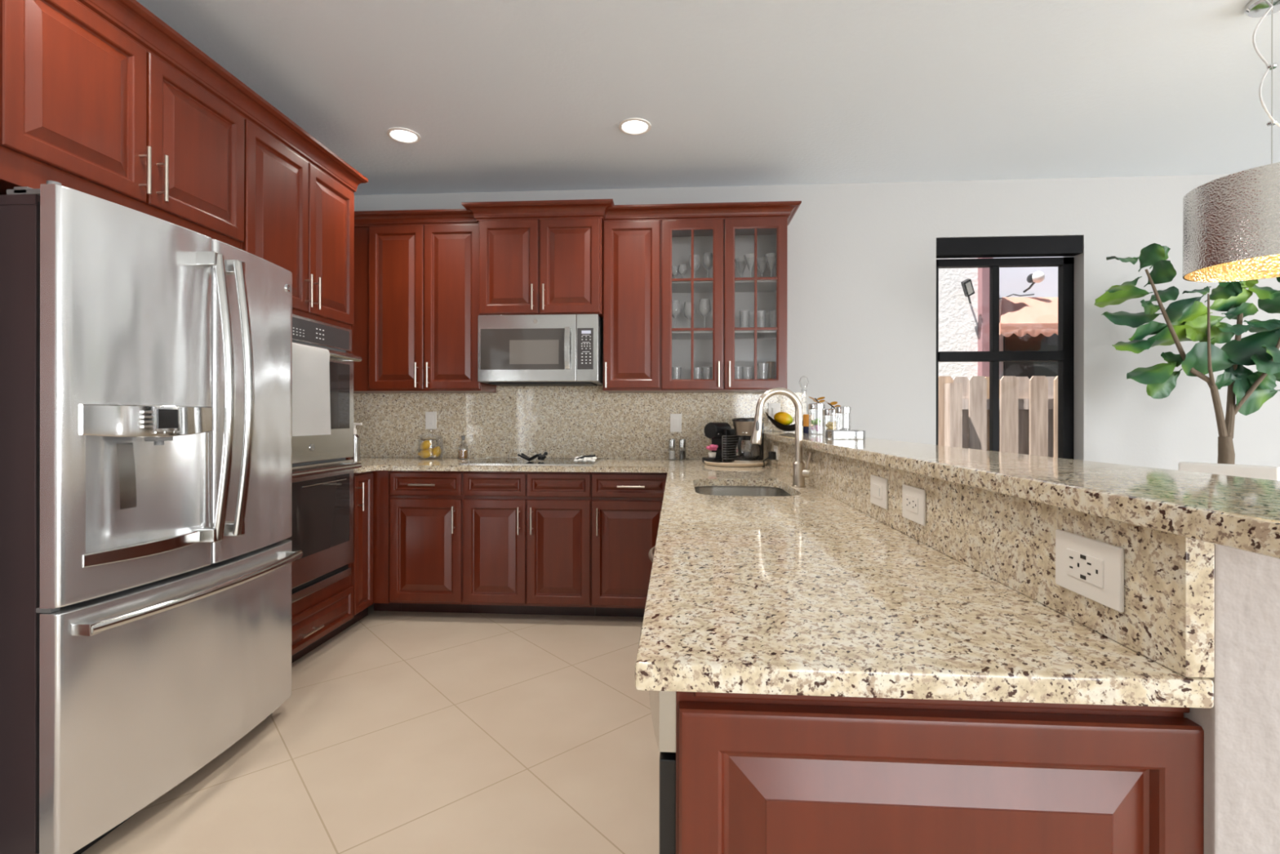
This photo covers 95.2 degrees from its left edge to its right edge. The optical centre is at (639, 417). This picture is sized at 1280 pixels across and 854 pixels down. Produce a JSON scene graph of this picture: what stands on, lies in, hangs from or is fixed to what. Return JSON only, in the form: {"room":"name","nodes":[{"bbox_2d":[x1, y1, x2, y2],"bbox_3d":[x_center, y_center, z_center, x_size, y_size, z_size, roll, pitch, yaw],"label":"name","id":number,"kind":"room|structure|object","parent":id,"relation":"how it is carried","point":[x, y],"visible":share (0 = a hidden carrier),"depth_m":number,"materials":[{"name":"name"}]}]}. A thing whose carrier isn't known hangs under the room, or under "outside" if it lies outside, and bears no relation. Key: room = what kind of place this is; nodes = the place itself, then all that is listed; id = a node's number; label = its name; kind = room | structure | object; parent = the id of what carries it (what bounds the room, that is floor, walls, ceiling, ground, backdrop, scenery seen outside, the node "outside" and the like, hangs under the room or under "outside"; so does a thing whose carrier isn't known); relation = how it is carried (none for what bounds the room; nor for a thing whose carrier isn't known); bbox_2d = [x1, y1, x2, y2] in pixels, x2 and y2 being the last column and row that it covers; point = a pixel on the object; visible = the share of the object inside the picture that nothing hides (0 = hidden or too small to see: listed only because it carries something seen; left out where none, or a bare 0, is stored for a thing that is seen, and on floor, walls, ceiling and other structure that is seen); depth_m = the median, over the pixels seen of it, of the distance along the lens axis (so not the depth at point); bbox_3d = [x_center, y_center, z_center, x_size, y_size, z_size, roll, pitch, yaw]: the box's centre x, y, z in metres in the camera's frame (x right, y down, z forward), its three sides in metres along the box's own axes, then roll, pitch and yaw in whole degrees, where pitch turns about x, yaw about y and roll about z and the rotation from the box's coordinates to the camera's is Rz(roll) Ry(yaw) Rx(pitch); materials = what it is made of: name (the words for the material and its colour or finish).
{"room":"kitchen","nodes":[
{"label":"kitchen","id":0,"kind":"room"},
{"bbox_2d":[80,603,659,853],"bbox_3d":[2.139,1.216,-2.679,9.580,0.050,13.131,0,0,4],"label":"floor","id":1,"kind":"structure","parent":0,"point":[400,732],"depth_m":2.07,"materials":[{"name":"tile"}]},
{"bbox_2d":[0,180,302,853],"bbox_3d":[-1.764,0.291,1.940,0.948,1.790,0.900,0,0,4],"label":"refrigerator","id":2,"kind":"object","parent":1,"relation":"on","point":[146,558],"visible":1,"depth_m":1.64,"materials":[{"name":"grey metal"}]},
{"bbox_2d":[240,119,354,662],"bbox_3d":[-1.873,-0.029,2.822,0.639,2.430,0.815,0,0,4],"label":"tall cabinet","id":3,"kind":"object","parent":1,"relation":"on","point":[298,219],"visible":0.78,"depth_m":2.79,"materials":[{"name":"brown wood"}]},
{"bbox_2d":[74,0,368,193],"bbox_3d":[-1.922,-1.282,1.946,0.629,0.104,2.694,0,0,4],"label":"crown molding","id":4,"kind":"structure","parent":3,"relation":"on","point":[130,18],"depth_m":2.22,"materials":[{"name":"brown wood"}]},
{"bbox_2d":[284,313,361,603],"bbox_3d":[-1.839,0.186,2.820,0.648,1.328,0.740,0,0,4],"label":"double oven","id":5,"kind":"object","parent":3,"relation":"in","point":[322,476],"visible":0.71,"depth_m":2.92,"materials":[{"name":"grey metal"}]},
{"bbox_2d":[292,342,330,435],"bbox_3d":[-1.533,-0.126,2.694,0.047,0.415,0.298,0,0,4],"label":"dish towel","id":6,"kind":"object","parent":5,"relation":"hanging from","point":[311,406],"visible":0.87,"depth_m":2.68,"materials":[{"name":"white fabric"}]},
{"bbox_2d":[338,471,373,633],"bbox_3d":[-1.821,0.746,3.634,0.639,0.880,0.810,0,0,4],"label":"base cabinet","id":7,"kind":"object","parent":1,"relation":"on","point":[362,575],"visible":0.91,"depth_m":3.29,"materials":[{"name":"brown wood"}]},
{"bbox_2d":[353,457,1213,707],"bbox_3d":[-0.757,0.289,2.345,2.943,0.032,3.279,0,0,4],"label":"countertop","id":8,"kind":"structure","parent":7,"relation":"on","point":[806,592],"depth_m":0.80,"materials":[{"name":"stone"}]},
{"bbox_2d":[351,422,362,462],"bbox_3d":[-1.762,0.151,3.622,0.076,0.240,0.062,0,0,4],"label":"pump bottle","id":9,"kind":"object","parent":8,"relation":"on","point":[356,458],"visible":0.74,"depth_m":3.61,"materials":[{"name":"silver metal"}]},
{"bbox_2d":[418,428,443,459],"bbox_3d":[-1.391,0.173,3.888,0.156,0.198,0.156,0,0,4],"label":"glass jar","id":10,"kind":"object","parent":8,"relation":"on","point":[428,458],"visible":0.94,"depth_m":3.87,"materials":[{"name":"clear glass"}]},
{"bbox_2d":[417,449,431,457],"bbox_3d":[-1.418,0.238,3.855,0.084,0.057,0.057,0,0,-2],"label":"lemon","id":11,"kind":"object","parent":10,"relation":"in","point":[424,453],"visible":1,"depth_m":3.84,"materials":[{"name":"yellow food"}]},
{"bbox_2d":[419,440,431,449],"bbox_3d":[-1.418,0.180,3.865,0.065,0.062,0.066,0,0,-43],"label":"lemon","id":12,"kind":"object","parent":11,"relation":"on","point":[424,445],"visible":1,"depth_m":3.85,"materials":[{"name":"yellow food"}]},
{"bbox_2d":[426,448,433,456],"bbox_3d":[-1.408,0.232,3.930,0.057,0.057,0.084,0,0,36],"label":"lemon","id":13,"kind":"object","parent":10,"relation":"in","point":[430,450],"visible":0.23,"depth_m":3.91,"materials":[{"name":"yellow food"}]},
{"bbox_2d":[431,445,441,457],"bbox_3d":[-1.355,0.227,3.896,0.063,0.078,0.056,0,0,43],"label":"lemon","id":14,"kind":"object","parent":10,"relation":"in","point":[437,451],"visible":1,"depth_m":3.88,"materials":[{"name":"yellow food"}]},
{"bbox_2d":[457,435,467,458],"bbox_3d":[-1.176,0.195,3.884,0.068,0.154,0.068,0,0,4],"label":"oil bottle","id":15,"kind":"object","parent":8,"relation":"on","point":[462,454],"visible":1,"depth_m":3.86,"materials":[{"name":"brown"}]},
{"bbox_2d":[458,457,603,465],"bbox_3d":[-0.650,0.270,3.650,0.784,0.007,0.525,0,0,4],"label":"cooktop","id":16,"kind":"object","parent":8,"relation":"in","point":[488,460],"visible":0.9,"depth_m":3.56,"materials":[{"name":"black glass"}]},
{"bbox_2d":[517,451,547,461],"bbox_3d":[-0.658,0.239,3.595,0.170,0.056,0.112,0,0,4],"label":"trivet","id":17,"kind":"object","parent":16,"relation":"on","point":[540,456],"visible":1,"depth_m":3.58,"materials":[{"name":"black metal"}]},
{"bbox_2d":[573,454,596,462],"bbox_3d":[-0.327,0.243,3.499,0.132,0.044,0.085,0,0,4],"label":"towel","id":18,"kind":"object","parent":16,"relation":"on","point":[588,458],"visible":1,"depth_m":3.48,"materials":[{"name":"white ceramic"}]},
{"bbox_2d":[668,438,675,459],"bbox_3d":[0.210,0.205,3.824,0.045,0.138,0.045,0,0,4],"label":"mill","id":19,"kind":"object","parent":8,"relation":"on","point":[672,442],"visible":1,"depth_m":3.81,"materials":[{"name":"silver metal"}]},
{"bbox_2d":[679,438,685,459],"bbox_3d":[0.278,0.205,3.825,0.045,0.138,0.045,0,0,4],"label":"mill","id":20,"kind":"object","parent":8,"relation":"on","point":[682,441],"visible":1,"depth_m":3.81,"materials":[{"name":"silver metal"}]},
{"bbox_2d":[704,460,767,466],"bbox_3d":[0.562,0.264,3.441,0.369,0.021,0.390,0,0,4],"label":"serving tray","id":21,"kind":"object","parent":8,"relation":"on","point":[721,464],"visible":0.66,"depth_m":3.27,"materials":[{"name":"beige paint"}]},
{"bbox_2d":[702,422,739,462],"bbox_3d":[0.485,0.146,3.534,0.240,0.240,0.138,0,0,-43],"label":"coffee machine","id":22,"kind":"object","parent":21,"relation":"on","point":[722,434],"visible":0.83,"depth_m":3.49,"materials":[{"name":"black plastic"}]},
{"bbox_2d":[706,444,718,457],"bbox_3d":[0.430,0.197,3.482,0.071,0.078,0.074,0,0,4],"label":"cup","id":23,"kind":"object","parent":22,"relation":"on","point":[712,447],"visible":1,"depth_m":3.47,"materials":[{"name":"white plastic"}]},
{"bbox_2d":[702,456,722,462],"bbox_3d":[0.422,0.251,3.498,0.100,0.030,0.104,0,0,-43],"label":"drip tray","id":24,"kind":"object","parent":22,"relation":"on","point":[717,459],"depth_m":3.46,"materials":[{"name":"black plastic"}]},
{"bbox_2d":[731,417,764,463],"bbox_3d":[0.630,0.133,3.401,0.190,0.267,0.206,0,0,-2],"label":"drip coffee maker","id":25,"kind":"object","parent":21,"relation":"on","point":[743,427],"visible":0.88,"depth_m":3.35,"materials":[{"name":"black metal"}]},
{"bbox_2d":[731,417,763,435],"bbox_3d":[0.627,0.051,3.406,0.181,0.103,0.182,0,0,4],"label":"basket","id":26,"kind":"object","parent":25,"relation":"on","point":[742,426],"depth_m":3.34,"materials":[{"name":"beige plastic"}]},
{"bbox_2d":[694,485,791,496],"bbox_3d":[0.410,0.394,2.343,0.413,0.174,0.608,0,0,4],"label":"sink","id":27,"kind":"object","parent":8,"relation":"in","point":[753,491],"visible":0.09,"depth_m":2.63,"materials":[{"name":"silver metal"}]},
{"bbox_2d":[750,387,811,487],"bbox_3d":[0.562,0.076,2.340,0.239,0.396,0.057,0,0,4],"label":"faucet","id":28,"kind":"object","parent":8,"relation":"on","point":[800,473],"visible":1,"depth_m":2.33,"materials":[{"name":"silver metal"}]},
{"bbox_2d":[764,438,1213,677],"bbox_3d":[0.696,0.198,2.240,0.030,0.154,3.256,0,0,4],"label":"backsplash","id":29,"kind":"structure","parent":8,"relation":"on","point":[1167,617],"depth_m":0.84,"materials":[{"name":"stone"}]},
{"bbox_2d":[773,444,777,460],"bbox_3d":[0.738,0.189,3.179,0.008,0.075,0.120,0,0,4],"label":"wall socket","id":30,"kind":"object","parent":29,"relation":"attached to","point":[775,447],"visible":0.71,"depth_m":3.13,"materials":[{"name":"white plastic"}]},
{"bbox_2d":[870,474,888,509],"bbox_3d":[0.632,0.195,1.550,0.008,0.078,0.122,0,0,4],"label":"light switch","id":31,"kind":"object","parent":29,"relation":"attached to","point":[878,485],"visible":1,"depth_m":1.53,"materials":[{"name":"white plastic"}]},
{"bbox_2d":[902,484,925,525],"bbox_3d":[0.617,0.195,1.322,0.008,0.078,0.122,0,0,4],"label":"wall socket","id":32,"kind":"object","parent":29,"relation":"attached to","point":[913,499],"visible":1,"depth_m":1.31,"materials":[{"name":"white plastic"}]},
{"bbox_2d":[1055,528,1124,612],"bbox_3d":[0.581,0.195,0.761,0.008,0.078,0.122,0,0,4],"label":"wall socket","id":33,"kind":"object","parent":29,"relation":"attached to","point":[1092,569],"visible":1,"depth_m":0.75,"materials":[{"name":"white plastic"}]},
{"bbox_2d":[372,470,401,611],"bbox_3d":[-1.554,0.746,3.516,0.174,0.880,0.177,0,0,4],"label":"cabinet filler","id":34,"kind":"object","parent":1,"relation":"on","point":[380,477],"visible":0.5,"depth_m":3.42,"materials":[{"name":"brown wood"}]},
{"bbox_2d":[389,470,472,613],"bbox_3d":[-1.233,0.746,3.684,0.444,0.880,0.649,0,0,4],"label":"base cabinet","id":35,"kind":"object","parent":1,"relation":"on","point":[426,508],"visible":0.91,"depth_m":3.40,"materials":[{"name":"brown wood"}]},
{"bbox_2d":[462,471,595,615],"bbox_3d":[-0.636,0.747,3.646,0.750,0.880,0.649,0,0,4],"label":"base cabinet","id":36,"kind":"object","parent":1,"relation":"on","point":[527,535],"visible":0.92,"depth_m":3.36,"materials":[{"name":"brown wood"}]},
{"bbox_2d":[591,471,667,617],"bbox_3d":[-0.029,0.748,3.606,0.464,0.880,0.649,0,0,4],"label":"base cabinet","id":37,"kind":"object","parent":1,"relation":"on","point":[626,506],"visible":0.75,"depth_m":3.33,"materials":[{"name":"brown wood"}]},
{"bbox_2d":[648,690,675,853],"bbox_3d":[0.315,0.740,0.984,0.598,0.856,0.596,0,0,4],"label":"dishwasher","id":38,"kind":"object","parent":1,"relation":"on","point":[662,703],"visible":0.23,"depth_m":0.70,"materials":[{"name":"grey plastic"}]},
{"bbox_2d":[675,691,1204,853],"bbox_3d":[0.327,0.748,0.664,0.572,0.882,0.035,0,0,4],"label":"end panel","id":39,"kind":"object","parent":1,"relation":"on","point":[756,773],"visible":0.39,"depth_m":0.65,"materials":[{"name":"brown wood"}]},
{"bbox_2d":[1093,243,1279,464],"bbox_3d":[3.097,0.127,3.204,1.219,2.130,0.416,0,0,4],"label":"fig tree","id":40,"kind":"object","parent":1,"relation":"on","point":[1189,319],"visible":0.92,"depth_m":3.18,"materials":[{"name":"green plant"}]},
{"bbox_2d":[1177,462,1279,480],"bbox_3d":[2.657,0.708,2.725,0.470,0.968,0.440,0,0,-28],"label":"dining chair","id":41,"kind":"object","parent":1,"relation":"on","point":[1268,473],"visible":0.07,"depth_m":2.78,"materials":[{"name":"white fabric"}]},
{"bbox_2d":[648,546,655,562],"bbox_3d":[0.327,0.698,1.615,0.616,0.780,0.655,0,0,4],"label":"handle","id":42,"kind":"object","parent":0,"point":[651,554],"visible":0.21,"depth_m":1.69,"materials":[{"name":"silver metal"}]},
{"bbox_2d":[135,0,1279,195],"bbox_3d":[2.198,-1.643,-2.607,9.880,0.200,13.481,0,0,4],"label":"ceiling","id":43,"kind":"structure","parent":0,"point":[499,95],"depth_m":2.69,"materials":[{"name":"white paint"}]},
{"bbox_2d":[386,127,420,143],"bbox_3d":[-1.293,-1.543,3.201,0.172,0.008,0.172,0,0,4],"label":"recessed light","id":44,"kind":"object","parent":43,"relation":"in","point":[405,135],"visible":1,"depth_m":3.19,"materials":[{"name":"white plastic"}]},
{"bbox_2d":[618,118,651,135],"bbox_3d":[-0.027,-1.542,3.098,0.172,0.008,0.172,0,0,4],"label":"recessed light","id":45,"kind":"object","parent":43,"relation":"in","point":[634,126],"visible":1,"depth_m":3.09,"materials":[{"name":"white plastic"}]},
{"bbox_2d":[1182,0,1279,282],"bbox_3d":[2.326,-1.048,2.151,0.480,0.988,0.480,0,0,4],"label":"pendant lamp","id":46,"kind":"object","parent":43,"relation":"hanging from","point":[1231,223],"visible":1,"depth_m":2.12,"materials":[{"name":"silver metal"}]},
{"bbox_2d":[354,173,1279,470],"bbox_3d":[2.567,-0.176,3.873,9.580,2.734,0.200,0,0,4],"label":"wall","id":47,"kind":"structure","parent":0,"point":[861,286],"depth_m":3.82,"materials":[{"name":"grey paint"}]},
{"bbox_2d":[368,223,497,393],"bbox_3d":[-1.353,-0.702,3.832,0.726,1.063,0.388,0,0,4],"label":"upper cabinet","id":48,"kind":"object","parent":47,"relation":"attached to","point":[423,279],"visible":0.92,"depth_m":3.68,"materials":[{"name":"brown wood"}]},
{"bbox_2d":[351,226,393,393],"bbox_3d":[-1.922,-0.703,3.901,0.415,1.063,0.323,0,0,4],"label":"cabinet filler","id":49,"kind":"object","parent":48,"relation":"attached to","point":[360,330],"visible":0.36,"depth_m":3.73,"materials":[{"name":"brown wood"}]},
{"bbox_2d":[477,217,603,320],"bbox_3d":[-0.608,-0.934,3.753,0.770,0.598,0.448,0,0,4],"label":"upper cabinet","id":50,"kind":"object","parent":47,"relation":"attached to","point":[551,266],"visible":0.91,"depth_m":3.57,"materials":[{"name":"brown wood"}]},
{"bbox_2d":[477,314,603,386],"bbox_3d":[-0.615,-0.421,3.742,0.746,0.420,0.423,0,0,4],"label":"microwave","id":51,"kind":"object","parent":50,"relation":"attached to","point":[535,349],"visible":1,"depth_m":3.57,"materials":[{"name":"grey metal"}]},
{"bbox_2d":[353,385,806,458],"bbox_3d":[-0.512,0.028,3.962,3.223,0.490,0.020,0,0,4],"label":"backsplash","id":52,"kind":"structure","parent":47,"relation":"attached to","point":[560,421],"depth_m":3.96,"materials":[{"name":"stone"}]},
{"bbox_2d":[425,411,436,429],"bbox_3d":[-1.433,0.018,4.007,0.078,0.120,0.008,0,0,4],"label":"wall socket","id":53,"kind":"object","parent":52,"relation":"attached to","point":[430,416],"visible":0.98,"depth_m":4.00,"materials":[{"name":"white plastic"}]},
{"bbox_2d":[670,413,681,431],"bbox_3d":[0.239,0.033,3.897,0.076,0.122,0.010,0,0,4],"label":"wall switch","id":54,"kind":"object","parent":52,"relation":"attached to","point":[675,419],"visible":1,"depth_m":3.90,"materials":[{"name":"white plastic"}]},
{"bbox_2d":[762,451,775,467],"bbox_3d":[0.696,0.228,3.178,0.100,0.092,0.049,0,0,45],"label":"plug","id":55,"kind":"object","parent":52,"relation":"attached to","point":[771,455],"visible":1,"depth_m":3.14,"materials":[{"name":"black plastic"}]},
{"bbox_2d":[768,403,780,422],"bbox_3d":[0.887,-0.036,3.855,0.080,0.125,0.010,0,0,4],"label":"wall switch","id":56,"kind":"object","parent":52,"relation":"attached to","point":[773,408],"visible":0.71,"depth_m":3.85,"materials":[{"name":"white plastic"}]},
{"bbox_2d":[603,220,662,392],"bbox_3d":[-0.042,-0.701,3.747,0.358,1.063,0.388,0,0,4],"label":"upper cabinet","id":57,"kind":"object","parent":47,"relation":"attached to","point":[632,250],"visible":0.9,"depth_m":3.59,"materials":[{"name":"brown wood"}]},
{"bbox_2d":[660,217,787,392],"bbox_3d":[0.521,-0.700,3.710,0.768,1.063,0.388,0,0,4],"label":"display cabinet","id":58,"kind":"object","parent":47,"relation":"attached to","point":[716,340],"visible":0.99,"depth_m":3.63,"materials":[{"name":"brown wood"}]},
{"bbox_2d":[354,199,801,226],"bbox_3d":[-0.576,-1.260,3.742,3.102,0.091,0.462,0,0,4],"label":"crown molding","id":59,"kind":"structure","parent":58,"relation":"on","point":[788,209],"depth_m":3.57,"materials":[{"name":"brown wood"}]},
{"bbox_2d":[671,280,776,293],"bbox_3d":[0.523,-0.841,3.748,0.723,0.014,0.285,0,0,4],"label":"shelf","id":60,"kind":"object","parent":58,"relation":"attached to","point":[762,286],"depth_m":3.72,"materials":[{"name":"grey"}]},
{"bbox_2d":[671,329,776,339],"bbox_3d":[0.523,-0.531,3.748,0.723,0.014,0.285,0,0,4],"label":"shelf","id":61,"kind":"object","parent":58,"relation":"attached to","point":[676,335],"depth_m":3.70,"materials":[{"name":"grey"}]},
{"bbox_2d":[936,257,1074,459],"bbox_3d":[2.399,-0.365,3.895,0.917,1.388,0.065,0,0,4],"label":"window","id":62,"kind":"structure","parent":47,"relation":"in","point":[1064,356],"depth_m":3.87,"materials":[{"name":"black"}]},
{"bbox_2d":[936,235,1082,258],"bbox_3d":[2.395,-1.117,3.829,0.915,0.113,0.083,0,0,4],"label":"roller blind cassette","id":63,"kind":"object","parent":47,"relation":"attached to","point":[1040,246],"visible":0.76,"depth_m":3.79,"materials":[{"name":"black metal"}]},
{"bbox_2d":[1183,543,1279,853],"bbox_3d":[0.789,0.656,2.245,0.154,1.066,3.274,0,0,4],"label":"wall","id":64,"kind":"structure","parent":0,"point":[1242,727],"depth_m":0.61,"materials":[{"name":"grey paint"}]},
{"bbox_2d":[764,431,1279,559],"bbox_3d":[0.815,0.105,2.096,0.345,0.032,3.570,0,0,4],"label":"bar","id":65,"kind":"object","parent":64,"relation":"on","point":[1238,513],"visible":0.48,"depth_m":0.80,"materials":[{"name":"stone"}]},
{"bbox_2d":[764,411,813,431],"bbox_3d":[0.928,0.022,3.647,0.300,0.127,0.152,0,0,4],"label":"fruit bowl","id":66,"kind":"object","parent":65,"relation":"on","point":[782,427],"visible":0.73,"depth_m":3.61,"materials":[{"name":"brown metal"}]},
{"bbox_2d":[773,411,792,425],"bbox_3d":[0.893,0.005,3.645,0.116,0.087,0.089,0,0,-5],"label":"mango","id":67,"kind":"object","parent":66,"relation":"in","point":[784,418],"visible":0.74,"depth_m":3.61,"materials":[{"name":"yellow food"}]},
{"bbox_2d":[803,414,813,433],"bbox_3d":[0.951,0.034,3.305,0.056,0.108,0.056,0,0,4],"label":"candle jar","id":68,"kind":"object","parent":65,"relation":"on","point":[807,424],"visible":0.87,"depth_m":3.28,"materials":[{"name":"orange glass"}]},
{"bbox_2d":[808,396,825,434],"bbox_3d":[0.951,-0.013,3.145,0.088,0.202,0.088,0,0,-41],"label":"candy jar","id":69,"kind":"object","parent":65,"relation":"on","point":[817,422],"visible":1,"depth_m":3.13,"materials":[{"name":"silver metal"}]},
{"bbox_2d":[822,400,840,436],"bbox_3d":[0.908,0.005,2.765,0.084,0.167,0.084,0,0,4],"label":"candy jar","id":70,"kind":"object","parent":65,"relation":"on","point":[830,425],"visible":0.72,"depth_m":2.75,"materials":[{"name":"silver metal"}]},
{"bbox_2d":[835,406,851,430],"bbox_3d":[0.906,0.019,2.607,0.068,0.139,0.068,0,0,4],"label":"candy jar","id":71,"kind":"object","parent":65,"relation":"on","point":[837,409],"visible":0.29,"depth_m":2.58,"materials":[{"name":"silver metal"}]},
{"bbox_2d":[825,427,865,439],"bbox_3d":[0.849,0.065,2.420,0.132,0.045,0.108,0,0,4],"label":"box","id":72,"kind":"object","parent":65,"relation":"on","point":[847,434],"visible":1,"depth_m":2.37,"materials":[{"name":"white cardboard"}]},
{"label":"outside","id":73,"kind":"structure","parent":0,"visible":0},
{"bbox_3d":[5.576,1.320,8.727,18.000,0.150,9.859,0,0,4],"label":"ground","id":74,"kind":"structure","parent":73,"visible":0},
{"bbox_2d":[938,257,977,379],"bbox_3d":[1.390,-0.860,7.676,5.776,4.300,0.300,0,0,4],"label":"wall","id":75,"kind":"structure","parent":74,"relation":"on","point":[957,317],"depth_m":7.36,"materials":[{"name":"white paint"}]},
{"bbox_2d":[960,278,974,303],"bbox_3d":[4.072,-1.574,7.229,0.283,0.280,0.105,0,0,-39],"label":"floodlight","id":76,"kind":"object","parent":75,"relation":"attached to","point":[967,287],"visible":1,"depth_m":7.18,"materials":[{"name":"black plastic"}]},
{"bbox_2d":[977,257,989,377],"bbox_3d":[4.307,-0.856,7.296,0.135,4.300,0.120,0,0,4],"label":"post","id":77,"kind":"object","parent":74,"relation":"on","point":[983,273],"visible":0.08,"depth_m":7.24,"materials":[{"name":"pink paint"}]},
{"bbox_2d":[937,375,1057,457],"bbox_3d":[3.828,0.443,4.945,4.000,1.600,0.226,0,0,4],"label":"wooden fence","id":78,"kind":"object","parent":74,"relation":"on","point":[1028,408],"visible":0.27,"depth_m":5.00,"materials":[{"name":"brown wood"}]},
{"bbox_2d":[999,256,1063,379],"bbox_3d":[8.401,-0.851,7.772,8.244,4.300,0.200,0,0,4],"label":"wall","id":79,"kind":"structure","parent":74,"relation":"on","point":[1011,280],"depth_m":7.88,"materials":[{"name":"white paint"}]},
{"bbox_2d":[999,293,1034,299],"bbox_3d":[4.998,-1.622,7.863,0.586,0.091,0.016,0,0,4],"label":"cable","id":80,"kind":"object","parent":79,"relation":"attached to","point":[1012,294],"visible":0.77,"depth_m":7.85,"materials":[{"name":"black plastic"}]},
{"bbox_2d":[999,297,1057,337],"bbox_3d":[5.102,-1.299,7.430,1.426,0.644,0.810,0,0,4],"label":"awning","id":81,"kind":"object","parent":79,"relation":"attached to","point":[1020,316],"visible":0.55,"depth_m":7.25,"materials":[{"name":"beige fabric"}]},
{"bbox_2d":[1003,333,1057,379],"bbox_3d":[5.797,-0.468,7.815,1.781,1.327,0.049,0,0,4],"label":"window","id":82,"kind":"structure","parent":79,"relation":"in","point":[1027,342],"depth_m":7.83,"materials":[{"name":"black glass"}]},
{"bbox_2d":[1022,271,1044,293],"bbox_3d":[5.184,-1.799,7.714,0.147,0.238,0.277,0,0,-30],"label":"globe light","id":83,"kind":"object","parent":79,"relation":"attached to","point":[1037,277],"visible":1,"depth_m":7.64,"materials":[{"name":"white glass"}]},
{"bbox_3d":[-2.599,-0.182,-2.371,0.120,2.734,13.131,0,0,4],"label":"wall","id":84,"kind":"structure","parent":0,"visible":0},
{"bbox_2d":[0,0,244,248],"bbox_3d":[-1.929,-0.939,1.942,0.639,0.612,0.945,0,0,4],"label":"upper cabinet","id":85,"kind":"object","parent":84,"relation":"attached to","point":[85,108],"visible":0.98,"depth_m":1.83,"materials":[{"name":"brown wood"}]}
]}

